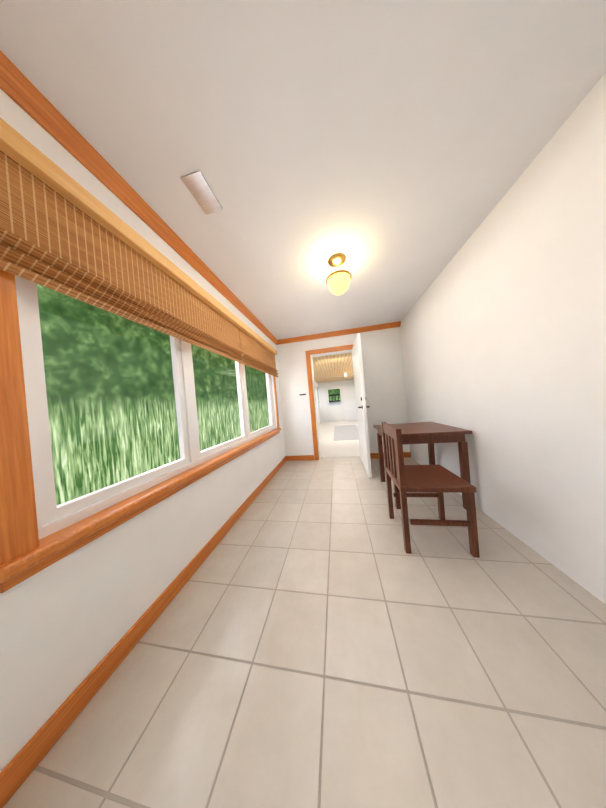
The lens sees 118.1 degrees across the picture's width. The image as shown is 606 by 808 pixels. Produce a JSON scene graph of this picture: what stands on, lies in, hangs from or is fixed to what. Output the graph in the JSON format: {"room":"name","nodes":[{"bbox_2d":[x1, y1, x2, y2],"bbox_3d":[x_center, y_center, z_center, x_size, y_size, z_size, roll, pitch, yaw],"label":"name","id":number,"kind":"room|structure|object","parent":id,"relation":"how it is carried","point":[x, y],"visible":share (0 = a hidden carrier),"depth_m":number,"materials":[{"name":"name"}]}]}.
{"room":"sunroom","nodes":[
{"label":"sunroom","id":0,"kind":"room"},
{"bbox_2d":[0,89,285,771],"bbox_3d":[-1.087,0.001,2.156,0.725,2.420,3.490,-5,0,10],"label":"wall","id":1,"kind":"structure","parent":0,"point":[67,622],"depth_m":0.81,"materials":[{"name":"white paint"}]},
{"bbox_2d":[0,50,279,344],"bbox_3d":[-0.814,-1.198,2.012,0.060,0.075,3.350,-5,0,10],"label":"crown molding","id":2,"kind":"structure","parent":1,"relation":"attached to","point":[22,91],"depth_m":0.88,"materials":[{"name":"brown wood"}]},
{"bbox_2d":[0,269,280,592],"bbox_3d":[-0.795,-0.189,1.983,0.160,1.520,2.910,-5,0,10],"label":"nook window","id":3,"kind":"structure","parent":1,"relation":"in","point":[40,529],"depth_m":0.72,"materials":[{"name":"brown wood"}]},
{"bbox_2d":[0,118,278,376],"bbox_3d":[-0.755,-0.719,1.980,0.063,0.500,2.930,-5,0,10],"label":"window blind","id":4,"kind":"object","parent":3,"relation":"attached to","point":[62,231],"visible":1,"depth_m":0.84,"materials":[{"name":"brown wood"}]},
{"bbox_2d":[0,456,287,807],"bbox_3d":[-0.637,1.130,2.027,0.018,0.095,3.350,-5,0,10],"label":"baseboard","id":5,"kind":"structure","parent":1,"relation":"attached to","point":[19,768],"depth_m":0.76,"materials":[{"name":"brown wood"}]},
{"bbox_2d":[0,0,605,339],"bbox_3d":[-0.400,-1.310,-0.377,3.190,0.100,8.180,-5,0,10],"label":"ceiling","id":6,"kind":"structure","parent":0,"point":[391,150],"depth_m":0.82,"materials":[{"name":"white paint"}]},
{"bbox_2d":[181,170,222,214],"bbox_3d":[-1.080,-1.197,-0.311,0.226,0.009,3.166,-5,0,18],"label":"ceiling vent","id":7,"kind":"object","parent":6,"relation":"in","point":[198,187],"visible":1,"depth_m":1.07,"materials":[{"name":"white plastic"}]},
{"bbox_2d":[326,253,351,294],"bbox_3d":[0.327,-1.177,1.680,0.236,0.307,0.236,-5,0,10],"label":"light","id":8,"kind":"object","parent":6,"relation":"hanging from","point":[337,281],"visible":1,"depth_m":1.62,"materials":[{"name":"gold metal"}]},
{"bbox_2d":[3,456,605,807],"bbox_3d":[-0.187,1.201,-0.365,3.190,0.100,8.180,-5,0,10],"label":"floor","id":9,"kind":"structure","parent":0,"point":[316,635],"depth_m":0.74,"materials":[{"name":"tile"}]},
{"bbox_2d":[373,422,472,508],"bbox_3d":[1.284,0.639,2.072,0.720,0.750,0.720,-5,0,10],"label":"dining table","id":10,"kind":"object","parent":9,"relation":"on","point":[430,433],"visible":0.73,"depth_m":1.77,"materials":[{"name":"brown wood"}]},
{"bbox_2d":[381,422,479,557],"bbox_3d":[0.960,0.599,1.459,0.470,0.890,0.440,-5,0,10],"label":"chair","id":11,"kind":"object","parent":9,"relation":"on","point":[439,479],"visible":1,"depth_m":1.30,"materials":[{"name":"brown wood"}]},
{"bbox_2d":[276,327,409,459],"bbox_3d":[0.705,-0.157,3.533,2.325,2.420,0.140,-5,0,10],"label":"wall","id":12,"kind":"structure","parent":0,"point":[383,373],"depth_m":3.37,"materials":[{"name":"white paint"}]},
{"bbox_2d":[288,455,313,460],"bbox_3d":[-0.051,1.073,3.615,0.550,0.095,0.014,-5,0,10],"label":"baseboard","id":13,"kind":"structure","parent":12,"relation":"attached to","point":[306,457],"depth_m":3.60,"materials":[{"name":"brown wood"}]},
{"bbox_2d":[299,393,306,398],"bbox_3d":[0.001,-0.158,3.573,0.160,0.100,0.029,-5,0,10],"label":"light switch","id":14,"kind":"object","parent":12,"relation":"attached to","point":[302,395],"visible":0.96,"depth_m":3.56,"materials":[{"name":"white plastic"}]},
{"bbox_2d":[305,344,353,459],"bbox_3d":[0.652,-0.013,3.536,1.021,2.143,0.158,-5,0,10],"label":"door frame","id":15,"kind":"structure","parent":12,"relation":"attached to","point":[310,354],"depth_m":3.54,"materials":[{"name":"brown wood"}]},
{"bbox_2d":[280,321,400,343],"bbox_3d":[0.618,-1.326,3.424,2.265,0.075,0.060,-5,0,10],"label":"crown molding","id":16,"kind":"structure","parent":12,"relation":"attached to","point":[394,324],"depth_m":3.40,"materials":[{"name":"brown wood"}]},
{"bbox_2d":[352,334,371,477],"bbox_3d":[0.938,0.018,2.971,0.151,2.022,0.881,-5,0,10],"label":"door leaf","id":17,"kind":"structure","parent":12,"relation":"in","point":[361,406],"depth_m":2.68,"materials":[{"name":"white wood"}]},
{"bbox_2d":[370,452,410,457],"bbox_3d":[1.581,0.937,3.319,0.710,0.095,0.014,-5,0,10],"label":"baseboard","id":18,"kind":"structure","parent":12,"relation":"attached to","point":[405,454],"depth_m":3.33,"materials":[{"name":"brown wood"}]},
{"bbox_2d":[400,73,605,604],"bbox_3d":[1.202,-0.179,-0.642,0.140,2.420,8.180,-5,0,10],"label":"wall","id":19,"kind":"structure","parent":0,"point":[503,331],"depth_m":1.13,"materials":[{"name":"white paint"}]},
{"label":"outside","id":20,"kind":"structure","parent":0,"visible":0},
{"bbox_2d":[37,284,269,504],"bbox_3d":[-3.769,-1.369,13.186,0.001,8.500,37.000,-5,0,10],"label":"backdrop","id":21,"kind":"structure","parent":20,"point":[202,368],"depth_m":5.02,"materials":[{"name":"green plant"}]},
{"bbox_2d":[317,387,340,402],"bbox_3d":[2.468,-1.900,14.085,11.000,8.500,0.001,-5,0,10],"label":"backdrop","id":22,"kind":"structure","parent":20,"point":[333,391],"depth_m":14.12,"materials":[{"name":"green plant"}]},
{"bbox_2d":[312,352,359,456],"bbox_3d":[1.410,-0.118,7.299,2.250,2.310,7.500,-5,0,10],"label":"doorway","id":23,"kind":"object","parent":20,"point":[338,428],"depth_m":7.55,"materials":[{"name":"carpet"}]}
]}

